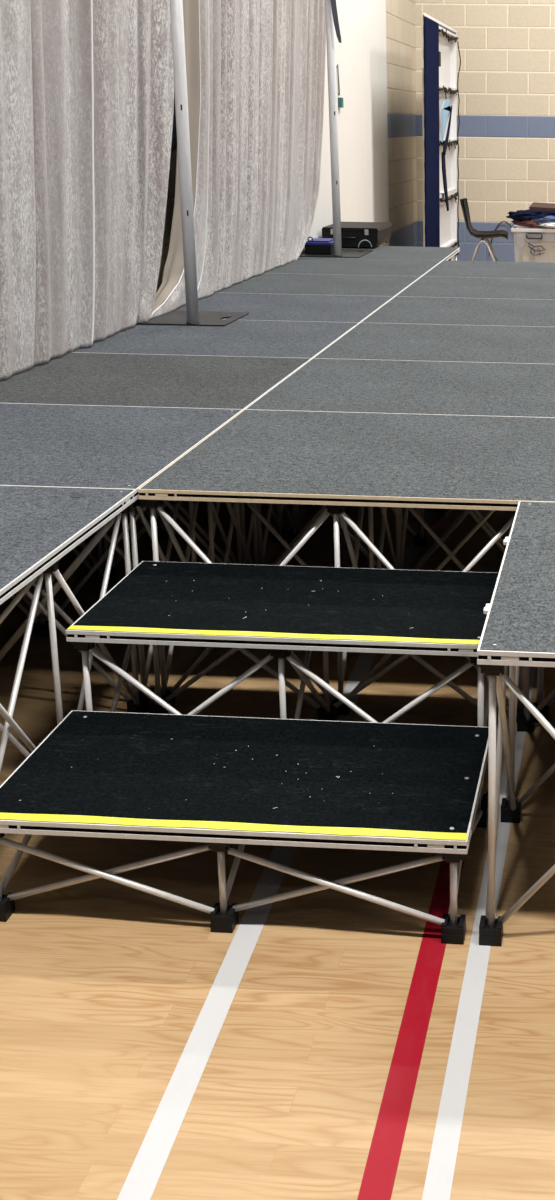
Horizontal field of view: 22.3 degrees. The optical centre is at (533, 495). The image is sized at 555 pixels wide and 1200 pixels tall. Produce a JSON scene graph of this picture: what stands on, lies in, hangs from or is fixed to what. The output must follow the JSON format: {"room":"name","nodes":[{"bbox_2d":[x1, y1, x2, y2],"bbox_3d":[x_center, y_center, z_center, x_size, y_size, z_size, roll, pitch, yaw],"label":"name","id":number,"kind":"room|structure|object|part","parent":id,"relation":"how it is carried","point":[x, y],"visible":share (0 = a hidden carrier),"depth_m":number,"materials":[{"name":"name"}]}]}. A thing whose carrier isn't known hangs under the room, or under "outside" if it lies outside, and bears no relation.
{"room":"school gymnasium","nodes":[
{"label":"school gymnasium","id":0,"kind":"room"},
{"bbox_2d":[0,501,554,1199],"bbox_3d":[4.911,0.419,4.795,14.340,0.200,21.150,2,15,3],"label":"floor","id":1,"kind":"structure","parent":0,"point":[105,985],"depth_m":2.46,"materials":[{"name":"brown wood"}]},
{"bbox_2d":[0,485,147,771],"bbox_3d":[-1.535,0.388,3.065,0.997,0.602,0.998,2,15,3],"label":"stage platform","id":2,"kind":"object","parent":1,"relation":"on","point":[39,526],"visible":0.75,"depth_m":3.14,"materials":[{"name":"metal"}]},
{"bbox_3d":[-1.063,0.419,3.042,0.014,0.524,0.014,2,15,3],"label":"leg","id":3,"kind":"part","parent":2,"relation":"part of","materials":[{"name":"metal"}]},
{"bbox_3d":[-1.531,0.113,2.990,0.997,0.026,0.998,2,15,3],"label":"edge rail","id":4,"kind":"part","parent":2,"relation":"part of","materials":[{"name":"metal"}]},
{"bbox_3d":[-1.033,0.295,3.497,0.014,0.524,0.014,2,15,3],"label":"leg","id":5,"kind":"part","parent":2,"relation":"part of","materials":[{"name":"metal"}]},
{"bbox_2d":[0,403,242,707],"bbox_3d":[-1.470,0.126,4.028,0.997,0.602,0.998,2,15,3],"label":"stage platform","id":6,"kind":"object","parent":1,"relation":"on","point":[42,445],"visible":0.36,"depth_m":3.96,"materials":[{"name":"carpet"}]},
{"bbox_3d":[-1.470,0.142,4.032,0.014,0.524,0.014,2,15,3],"label":"leg","id":7,"kind":"part","parent":6,"relation":"part of","materials":[{"name":"metal"}]},
{"bbox_3d":[-1.440,0.018,4.487,0.014,0.524,0.014,2,15,3],"label":"leg","id":8,"kind":"part","parent":6,"relation":"part of","materials":[{"name":"metal"}]},
{"bbox_3d":[-1.466,-0.150,3.952,0.997,0.026,0.998,2,15,3],"label":"edge rail","id":9,"kind":"part","parent":6,"relation":"part of","materials":[{"name":"carpet"}]},
{"bbox_3d":[-1.029,0.280,3.549,0.014,0.524,0.014,2,15,3],"label":"leg","id":10,"kind":"part","parent":6,"relation":"part of","materials":[{"name":"metal"}]},
{"bbox_3d":[-0.999,0.156,4.004,0.014,0.524,0.014,2,15,3],"label":"leg","id":11,"kind":"part","parent":6,"relation":"part of","materials":[{"name":"metal"}]},
{"bbox_3d":[-0.968,0.032,4.460,0.014,0.524,0.014,2,15,3],"label":"leg","id":12,"kind":"part","parent":6,"relation":"part of","materials":[{"name":"metal"}]},
{"bbox_2d":[0,352,313,579],"bbox_3d":[-1.405,-0.137,4.990,0.997,0.602,0.998,2,15,3],"label":"stage platform","id":13,"kind":"object","parent":1,"relation":"on","point":[92,379],"visible":0.42,"depth_m":4.84,"materials":[{"name":"carpet"}]},
{"bbox_3d":[-1.436,0.003,4.540,0.014,0.524,0.014,2,15,3],"label":"leg","id":14,"kind":"part","parent":13,"relation":"part of","materials":[{"name":"metal"}]},
{"bbox_3d":[-1.401,-0.413,4.915,0.997,0.026,0.998,2,15,3],"label":"edge rail","id":15,"kind":"part","parent":13,"relation":"part of","materials":[{"name":"metal"}]},
{"bbox_3d":[-0.965,0.018,4.512,0.014,0.524,0.014,2,15,3],"label":"leg","id":16,"kind":"part","parent":13,"relation":"part of","materials":[{"name":"metal"}]},
{"bbox_3d":[-0.934,-0.107,4.967,0.014,0.524,0.014,2,15,3],"label":"leg","id":17,"kind":"part","parent":13,"relation":"part of","materials":[{"name":"metal"}]},
{"bbox_2d":[72,320,358,357],"bbox_3d":[-1.340,-0.400,5.953,0.997,0.602,0.998,2,15,3],"label":"stage platform","id":18,"kind":"object","parent":1,"relation":"on","point":[239,338],"visible":0.24,"depth_m":5.78,"materials":[{"name":"carpet"}]},
{"bbox_2d":[0,710,488,944],"bbox_3d":[-0.580,0.666,2.817,0.948,0.223,0.498,2,15,3],"label":"step","id":19,"kind":"structure","parent":1,"relation":"on","point":[221,782],"depth_m":2.69,"materials":[{"name":"metal"}]},
{"bbox_3d":[-1.039,0.728,2.633,0.014,0.145,0.014,2,15,3],"label":"leg","id":20,"kind":"part","parent":19,"relation":"part of","materials":[{"name":"metal"}]},
{"bbox_3d":[-0.595,0.741,2.607,0.014,0.145,0.014,2,15,3],"label":"leg","id":21,"kind":"part","parent":19,"relation":"part of","materials":[{"name":"metal"}]},
{"bbox_3d":[-0.579,0.573,2.791,0.948,0.026,0.498,2,15,3],"label":"edge rail","id":22,"kind":"part","parent":19,"relation":"part of","materials":[{"name":"metal"}]},
{"bbox_3d":[-0.151,0.754,2.580,0.014,0.145,0.014,2,15,3],"label":"leg","id":23,"kind":"part","parent":19,"relation":"part of","materials":[{"name":"metal"}]},
{"bbox_3d":[-0.122,0.637,3.010,0.014,0.145,0.014,2,15,3],"label":"leg","id":24,"kind":"part","parent":19,"relation":"part of","materials":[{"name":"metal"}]},
{"bbox_2d":[117,508,434,1199],"bbox_3d":[-0.503,0.577,3.567,0.048,0.001,16.004,1,15,2],"label":"floor line","id":25,"kind":"object","parent":1,"relation":"on","point":[141,1181],"visible":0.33,"depth_m":2.35,"materials":[{"name":"white paint"}]},
{"bbox_2d":[175,293,393,322],"bbox_3d":[-1.276,-0.663,6.916,0.997,0.602,0.998,2,15,3],"label":"stage platform","id":26,"kind":"object","parent":1,"relation":"on","point":[267,307],"visible":0.15,"depth_m":6.84,"materials":[{"name":"carpet"}]},
{"bbox_2d":[136,0,248,325],"bbox_3d":[-1.572,-2.226,5.982,0.425,2.899,0.435,2,15,3],"label":"pole","id":27,"kind":"object","parent":26,"relation":"on","point":[192,316],"visible":0.92,"depth_m":6.02,"materials":[{"name":"metal"}]},
{"bbox_3d":[-1.591,-0.831,6.364,0.425,0.006,0.435,2,15,3],"label":"plate","id":28,"kind":"part","parent":27,"relation":"part of","materials":[{"name":"metal"}]},
{"bbox_3d":[-1.272,-0.939,6.840,0.997,0.026,0.998,2,15,3],"label":"edge rail","id":29,"kind":"part","parent":26,"relation":"part of","materials":[{"name":"metal"}]},
{"bbox_2d":[66,561,506,804],"bbox_3d":[-0.546,0.443,3.273,0.948,0.413,0.498,2,15,3],"label":"step","id":30,"kind":"structure","parent":1,"relation":"on","point":[279,609],"depth_m":3.15,"materials":[{"name":"metal"}]},
{"bbox_3d":[-1.005,0.505,3.089,0.014,0.335,0.014,2,15,3],"label":"leg","id":31,"kind":"part","parent":30,"relation":"part of","materials":[{"name":"metal"}]},
{"bbox_3d":[-0.976,0.387,3.519,0.014,0.335,0.014,2,15,3],"label":"leg","id":32,"kind":"part","parent":30,"relation":"part of","materials":[{"name":"metal"}]},
{"bbox_3d":[-0.544,0.258,3.223,0.948,0.026,0.498,2,15,3],"label":"edge rail","id":33,"kind":"part","parent":30,"relation":"part of","materials":[{"name":"metal"}]},
{"bbox_3d":[-0.561,0.518,3.063,0.014,0.335,0.014,2,15,3],"label":"leg","id":34,"kind":"part","parent":30,"relation":"part of","materials":[{"name":"metal"}]},
{"bbox_3d":[-0.532,0.401,3.492,0.014,0.335,0.014,2,15,3],"label":"leg","id":35,"kind":"part","parent":30,"relation":"part of","materials":[{"name":"metal"}]},
{"bbox_3d":[-0.117,0.531,3.037,0.014,0.335,0.014,2,15,3],"label":"leg","id":36,"kind":"part","parent":30,"relation":"part of","materials":[{"name":"metal"}]},
{"bbox_2d":[215,273,420,296],"bbox_3d":[-1.211,-0.926,7.878,0.997,0.601,0.998,2,15,3],"label":"stage platform","id":37,"kind":"object","parent":1,"relation":"on","point":[266,283],"visible":0.22,"depth_m":7.75,"materials":[{"name":"carpet"}]},
{"bbox_2d":[138,410,554,722],"bbox_3d":[0.027,0.171,3.939,1.998,0.601,0.998,2,15,3],"label":"stage platform","id":38,"kind":"object","parent":1,"relation":"on","point":[334,461],"visible":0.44,"depth_m":3.72,"materials":[{"name":"grey carpet"}]},
{"bbox_3d":[-0.975,0.282,3.546,0.014,0.524,0.014,2,15,3],"label":"leg","id":39,"kind":"part","parent":38,"relation":"part of","materials":[{"name":"metal"}]},
{"bbox_3d":[-0.944,0.158,4.001,0.014,0.524,0.014,2,15,3],"label":"leg","id":40,"kind":"part","parent":38,"relation":"part of","materials":[{"name":"metal"}]},
{"bbox_3d":[-0.913,0.033,4.456,0.014,0.524,0.014,2,15,3],"label":"leg","id":41,"kind":"part","parent":38,"relation":"part of","materials":[{"name":"metal"}]},
{"bbox_3d":[-0.502,0.296,3.518,0.014,0.524,0.014,2,15,3],"label":"leg","id":42,"kind":"part","parent":38,"relation":"part of","materials":[{"name":"metal"}]},
{"bbox_3d":[0.031,-0.105,3.864,1.998,0.026,0.998,2,15,3],"label":"edge rail","id":43,"kind":"part","parent":38,"relation":"part of","materials":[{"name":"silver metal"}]},
{"bbox_3d":[-0.472,0.172,3.973,0.014,0.524,0.014,2,15,3],"label":"leg","id":44,"kind":"part","parent":38,"relation":"part of","materials":[{"name":"metal"}]},
{"bbox_3d":[-0.441,0.048,4.428,0.014,0.524,0.014,2,15,3],"label":"leg","id":45,"kind":"part","parent":38,"relation":"part of","materials":[{"name":"metal"}]},
{"bbox_3d":[-0.030,0.310,3.490,0.014,0.524,0.014,2,15,3],"label":"leg","id":46,"kind":"part","parent":38,"relation":"part of","materials":[{"name":"metal"}]},
{"bbox_3d":[0.023,0.312,3.487,0.014,0.524,0.014,2,15,3],"label":"leg","id":47,"kind":"part","parent":38,"relation":"part of","materials":[{"name":"metal"}]},
{"bbox_2d":[264,258,442,276],"bbox_3d":[-1.146,-1.188,8.841,0.997,0.601,0.998,2,15,3],"label":"stage platform","id":48,"kind":"object","parent":1,"relation":"on","point":[337,266],"visible":0.17,"depth_m":8.71,"materials":[{"name":"carpet"}]},
{"bbox_2d":[299,246,459,260],"bbox_3d":[-1.081,-1.451,9.804,0.997,0.601,0.998,2,15,3],"label":"stage platform","id":49,"kind":"object","parent":1,"relation":"on","point":[380,252],"visible":0.17,"depth_m":9.70,"materials":[{"name":"carpet"}]},
{"bbox_2d":[299,0,372,257],"bbox_3d":[-1.359,-3.101,9.185,0.420,2.899,0.560,2,15,3],"label":"pole","id":50,"kind":"object","parent":49,"relation":"on","point":[339,252],"visible":0.92,"depth_m":9.13,"materials":[{"name":"metal"}]},
{"bbox_2d":[305,236,333,254],"bbox_3d":[-1.480,-1.765,9.537,0.197,0.121,0.272,2,15,3],"label":"storage box","id":51,"kind":"object","parent":50,"relation":"on","point":[316,245],"visible":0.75,"depth_m":9.42,"materials":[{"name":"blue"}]},
{"bbox_3d":[-1.480,-1.781,9.533,0.197,0.030,0.272,2,15,3],"label":"lid","id":52,"kind":"part","parent":51,"relation":"part of","materials":[{"name":"blue plastic"}]},
{"bbox_2d":[330,0,341,42],"bbox_3d":[-1.299,-3.268,8.856,0.100,0.613,0.031,3,16,9],"label":"strap","id":53,"kind":"object","parent":50,"relation":"hanging from","point":[333,2],"visible":1,"depth_m":8.88,"materials":[{"name":"grey fabric"}]},
{"bbox_3d":[-1.378,-1.706,9.567,0.420,0.006,0.560,2,15,3],"label":"plate","id":54,"kind":"part","parent":50,"relation":"part of","materials":[{"name":"metal"}]},
{"bbox_2d":[322,222,391,248],"bbox_3d":[-1.319,-1.960,10.229,0.422,0.150,0.632,2,15,3],"label":"equipment case","id":55,"kind":"object","parent":49,"relation":"on","point":[352,233],"visible":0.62,"depth_m":9.96,"materials":[{"name":"black plastic"}]},
{"bbox_3d":[-1.317,-2.024,10.224,0.422,0.023,0.608,2,15,3],"label":"case lid","id":56,"kind":"part","parent":55,"relation":"part of","materials":[{"name":"black plastic"}]},
{"bbox_2d":[244,358,554,569],"bbox_3d":[0.092,-0.092,4.902,1.998,0.602,0.998,2,15,3],"label":"stage platform","id":57,"kind":"object","parent":1,"relation":"on","point":[320,385],"visible":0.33,"depth_m":4.76,"materials":[{"name":"carpet"}]},
{"bbox_3d":[-0.910,0.019,4.508,0.014,0.524,0.014,2,15,3],"label":"leg","id":58,"kind":"part","parent":57,"relation":"part of","materials":[{"name":"metal"}]},
{"bbox_3d":[-0.879,-0.105,4.964,0.014,0.524,0.014,2,15,3],"label":"leg","id":59,"kind":"part","parent":57,"relation":"part of","materials":[{"name":"metal"}]},
{"bbox_3d":[0.096,-0.368,4.826,1.998,0.026,0.998,2,15,3],"label":"edge rail","id":60,"kind":"part","parent":57,"relation":"part of","materials":[{"name":"metal"}]},
{"bbox_3d":[-0.438,0.033,4.481,0.014,0.524,0.014,2,15,3],"label":"leg","id":61,"kind":"part","parent":57,"relation":"part of","materials":[{"name":"metal"}]},
{"bbox_3d":[-0.407,-0.091,4.936,0.014,0.524,0.014,2,15,3],"label":"leg","id":62,"kind":"part","parent":57,"relation":"part of","materials":[{"name":"metal"}]},
{"bbox_2d":[357,688,488,1199],"bbox_3d":[-0.124,0.588,3.544,0.048,0.001,16.000,2,15,3],"label":"floor line","id":63,"kind":"object","parent":1,"relation":"on","point":[380,1171],"visible":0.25,"depth_m":2.27,"materials":[{"name":"red paint"}]},
{"bbox_2d":[314,323,554,363],"bbox_3d":[0.157,-0.355,5.864,1.998,0.602,0.998,2,15,3],"label":"stage platform","id":64,"kind":"object","parent":1,"relation":"on","point":[365,341],"visible":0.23,"depth_m":5.74,"materials":[{"name":"carpet"}]},
{"bbox_2d":[421,13,460,260],"bbox_3d":[-0.892,-3.307,13.176,0.118,2.402,2.614,2,15,3],"label":"shelving unit","id":65,"kind":"object","parent":1,"relation":"on","point":[439,42],"visible":0.88,"depth_m":12.72,"materials":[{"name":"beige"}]},
{"bbox_3d":[-0.933,-3.077,12.382,0.018,2.378,0.858,2,15,3],"label":"panel","id":66,"kind":"part","parent":65,"relation":"part of","materials":[{"name":"blue"}]},
{"bbox_3d":[-0.919,-3.387,13.508,0.020,2.380,1.470,2,15,3],"label":"panel","id":67,"kind":"part","parent":65,"relation":"part of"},
{"bbox_2d":[441,99,452,210],"bbox_3d":[-0.829,-3.290,13.159,0.026,1.060,0.680,2,15,3],"label":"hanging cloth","id":68,"kind":"object","parent":65,"relation":"hanging from","point":[446,109],"visible":1,"depth_m":12.99,"materials":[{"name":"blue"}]},
{"bbox_3d":[-0.867,-4.001,13.347,0.067,0.022,1.450,2,15,3],"label":"shelf","id":69,"kind":"part","parent":65,"relation":"part of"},
{"bbox_3d":[-0.860,-4.503,13.209,0.067,0.022,1.450,2,15,3],"label":"shelf","id":70,"kind":"part","parent":65,"relation":"part of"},
{"bbox_3d":[-0.887,-2.521,13.752,0.067,0.022,1.450,2,15,3],"label":"shelf","id":71,"kind":"part","parent":65,"relation":"part of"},
{"bbox_3d":[-0.880,-3.022,13.615,0.067,0.050,1.450,2,15,3],"label":"shelf","id":72,"kind":"part","parent":65,"relation":"part of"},
{"bbox_3d":[-0.830,-3.581,14.222,0.063,2.380,0.020,2,15,3],"label":"panel","id":73,"kind":"part","parent":65,"relation":"part of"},
{"bbox_2d":[360,296,554,326],"bbox_3d":[0.222,-0.618,6.827,1.998,0.601,0.998,2,15,3],"label":"stage platform","id":74,"kind":"object","parent":1,"relation":"on","point":[400,310],"visible":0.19,"depth_m":6.72,"materials":[{"name":"carpet"}]},
{"bbox_2d":[396,276,554,299],"bbox_3d":[0.286,-0.881,7.790,1.998,0.601,0.998,2,15,3],"label":"stage platform","id":75,"kind":"object","parent":1,"relation":"on","point":[425,286],"visible":0.33,"depth_m":7.69,"materials":[{"name":"carpet"}]},
{"bbox_2d":[422,666,535,1199],"bbox_3d":[-0.036,0.591,3.539,0.040,0.001,16.000,2,15,3],"label":"floor line","id":76,"kind":"object","parent":1,"relation":"on","point":[441,1166],"visible":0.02,"depth_m":2.32,"materials":[{"name":"white paint"}]},
{"bbox_2d":[460,198,507,260],"bbox_3d":[-0.469,-2.416,12.978,0.460,0.809,0.460,1,15,1],"label":"plastic chair","id":77,"kind":"object","parent":1,"relation":"on","point":[483,235],"visible":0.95,"depth_m":12.83,"materials":[{"name":"black plastic"}]},
{"bbox_3d":[-0.464,-2.187,12.842,0.420,0.439,0.068,1,15,1],"label":"leg frame","id":78,"kind":"part","parent":77,"relation":"part of","materials":[{"name":"grey metal"}]},
{"bbox_3d":[-0.458,-2.289,13.213,0.420,0.439,0.068,1,15,1],"label":"leg frame","id":79,"kind":"part","parent":77,"relation":"part of","materials":[{"name":"grey metal"}]},
{"bbox_2d":[423,260,554,278],"bbox_3d":[0.351,-1.144,8.753,1.998,0.601,0.998,2,15,3],"label":"stage platform","id":80,"kind":"object","parent":1,"relation":"on","point":[446,268],"visible":0.26,"depth_m":8.65,"materials":[{"name":"carpet"}]},
{"bbox_2d":[477,501,554,945],"bbox_3d":[0.421,0.447,2.949,1.008,0.602,0.997,2,15,3],"label":"stage platform","id":81,"kind":"object","parent":1,"relation":"on","point":[519,628],"visible":1,"depth_m":2.64,"materials":[{"name":"metal"}]},
{"bbox_3d":[-0.076,0.574,2.526,0.014,0.524,0.014,2,15,3],"label":"leg","id":82,"kind":"part","parent":81,"relation":"part of","materials":[{"name":"metal"}]},
{"bbox_3d":[-0.046,0.450,2.981,0.014,0.524,0.014,2,15,3],"label":"leg","id":83,"kind":"part","parent":81,"relation":"part of","materials":[{"name":"metal"}]},
{"bbox_3d":[0.430,0.172,2.873,0.998,0.026,0.997,2,15,3],"label":"edge rail","id":84,"kind":"part","parent":81,"relation":"part of","materials":[{"name":"metal"}]},
{"bbox_3d":[-0.015,0.325,3.436,0.014,0.524,0.014,2,15,3],"label":"leg","id":85,"kind":"part","parent":81,"relation":"part of","materials":[{"name":"metal"}]},
{"bbox_2d":[511,225,554,255],"bbox_3d":[0.128,-2.269,12.926,0.649,0.555,0.486,2,15,3],"label":"tub","id":86,"kind":"object","parent":1,"relation":"on","point":[529,230],"visible":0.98,"depth_m":12.66,"materials":[{"name":"grey plastic"}]},
{"bbox_2d":[519,242,532,261],"bbox_3d":[-0.066,-2.216,12.955,0.135,0.398,0.267,2,15,3],"label":"folded fabric","id":87,"kind":"object","parent":86,"relation":"in","point":[526,255],"visible":0.41,"depth_m":12.84,"materials":[{"name":"beige"}]},
{"bbox_2d":[511,219,548,227],"bbox_3d":[0.139,-2.585,12.844,0.699,0.115,0.438,2,15,3],"label":"garment","id":88,"kind":"object","parent":86,"relation":"on","point":[529,223],"visible":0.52,"depth_m":12.70,"materials":[{"name":"red fabric"}]},
{"bbox_2d":[505,209,548,221],"bbox_3d":[-0.031,-2.624,12.762,0.454,0.118,0.283,2,15,3],"label":"garment","id":89,"kind":"object","parent":88,"relation":"on","point":[520,215],"visible":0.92,"depth_m":12.67,"materials":[{"name":"blue fabric"}]},
{"bbox_2d":[532,215,554,223],"bbox_3d":[0.168,-2.576,12.692,0.508,0.092,0.174,2,15,3],"label":"garment","id":90,"kind":"object","parent":88,"relation":"on","point":[548,218],"visible":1,"depth_m":12.64,"materials":[{"name":"blue fabric"}]},
{"bbox_2d":[543,211,554,215],"bbox_3d":[0.244,-2.647,12.776,0.407,0.097,0.299,2,15,3],"label":"garment","id":91,"kind":"object","parent":88,"relation":"on","point":[550,213],"visible":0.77,"depth_m":12.68,"materials":[{"name":"blue fabric"}]},
{"bbox_2d":[529,202,554,210],"bbox_3d":[0.185,-2.722,12.854,0.410,0.079,0.270,3,15,8],"label":"box","id":92,"kind":"object","parent":91,"relation":"on","point":[535,206],"visible":1,"depth_m":12.77,"materials":[{"name":"brown cardboard"}]},
{"bbox_3d":[0.186,-2.736,12.848,0.400,0.006,0.260,5,21,7],"label":"lid","id":93,"kind":"part","parent":92,"relation":"part of","materials":[{"name":"brown cardboard"}]},
{"bbox_3d":[0.013,-2.417,12.652,0.160,0.062,0.022,2,15,3],"label":"handle","id":94,"kind":"part","parent":86,"relation":"part of","materials":[{"name":"black plastic"}]},
{"bbox_2d":[536,222,554,228],"bbox_3d":[0.216,-2.515,12.655,0.380,0.070,0.120,2,15,3],"label":"garment","id":95,"kind":"object","parent":86,"relation":"on","point":[551,225],"visible":1,"depth_m":12.63,"materials":[{"name":"grey fabric"}]},
{"bbox_2d":[535,240,554,262],"bbox_3d":[0.200,-2.218,12.941,0.350,0.385,0.310,2,15,3],"label":"package","id":96,"kind":"object","parent":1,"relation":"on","point":[548,255],"visible":0.48,"depth_m":12.77,"materials":[{"name":"beige"}]},
{"bbox_2d":[156,0,417,302],"bbox_3d":[-1.789,-3.419,7.678,0.200,5.500,13.850,2,15,3],"label":"wall","id":97,"kind":"structure","parent":0,"point":[400,14],"depth_m":13.58,"materials":[{"name":"beige brick"}]},
{"bbox_2d":[336,64,343,107],"bbox_3d":[-1.491,-3.167,10.518,0.030,0.321,0.096,2,15,3],"label":"rod","id":98,"kind":"object","parent":97,"relation":"attached to","point":[340,100],"visible":1,"depth_m":10.52,"materials":[{"name":"grey"}]},
{"bbox_3d":[-1.497,-3.203,10.480,0.012,0.232,0.042,2,15,3],"label":"rod","id":99,"kind":"part","parent":98,"relation":"part of","materials":[{"name":"grey metal"}]},
{"bbox_2d":[300,0,388,254],"bbox_3d":[-1.518,-3.474,10.351,0.022,4.200,4.660,2,15,3],"label":"wall","id":100,"kind":"structure","parent":97,"relation":"attached to","point":[360,56],"depth_m":11.38,"materials":[{"name":"white paint"}]},
{"bbox_2d":[415,0,554,261],"bbox_3d":[5.671,-5.056,14.026,14.240,5.500,0.200,2,15,3],"label":"wall","id":101,"kind":"structure","parent":0,"point":[506,80],"depth_m":14.59,"materials":[{"name":"beige brick"}]},
{"bbox_2d":[489,221,519,254],"bbox_3d":[-0.307,-2.822,14.909,0.350,0.367,0.012,2,15,3],"label":"cable","id":102,"kind":"object","parent":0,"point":[502,221],"visible":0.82,"depth_m":14.89,"materials":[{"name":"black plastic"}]},
{"bbox_3d":[-1.625,-3.243,5.871,0.040,0.039,6.900,2,15,3],"label":"rail","id":103,"kind":"object","parent":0,"visible":0},
{"bbox_2d":[0,0,173,380],"bbox_3d":[-1.777,-1.613,4.586,0.198,2.448,3.553,2,15,3],"label":"curtain","id":104,"kind":"object","parent":103,"relation":"hanging from","point":[87,86],"visible":0.99,"depth_m":5.31,"materials":[{"name":"fabric"}]},
{"bbox_2d":[150,0,325,318],"bbox_3d":[-1.581,-2.454,7.662,0.195,2.448,3.701,2,15,3],"label":"curtain","id":105,"kind":"object","parent":103,"relation":"hanging from","point":[255,69],"visible":0.96,"depth_m":7.67,"materials":[{"name":"fabric"}]}
]}

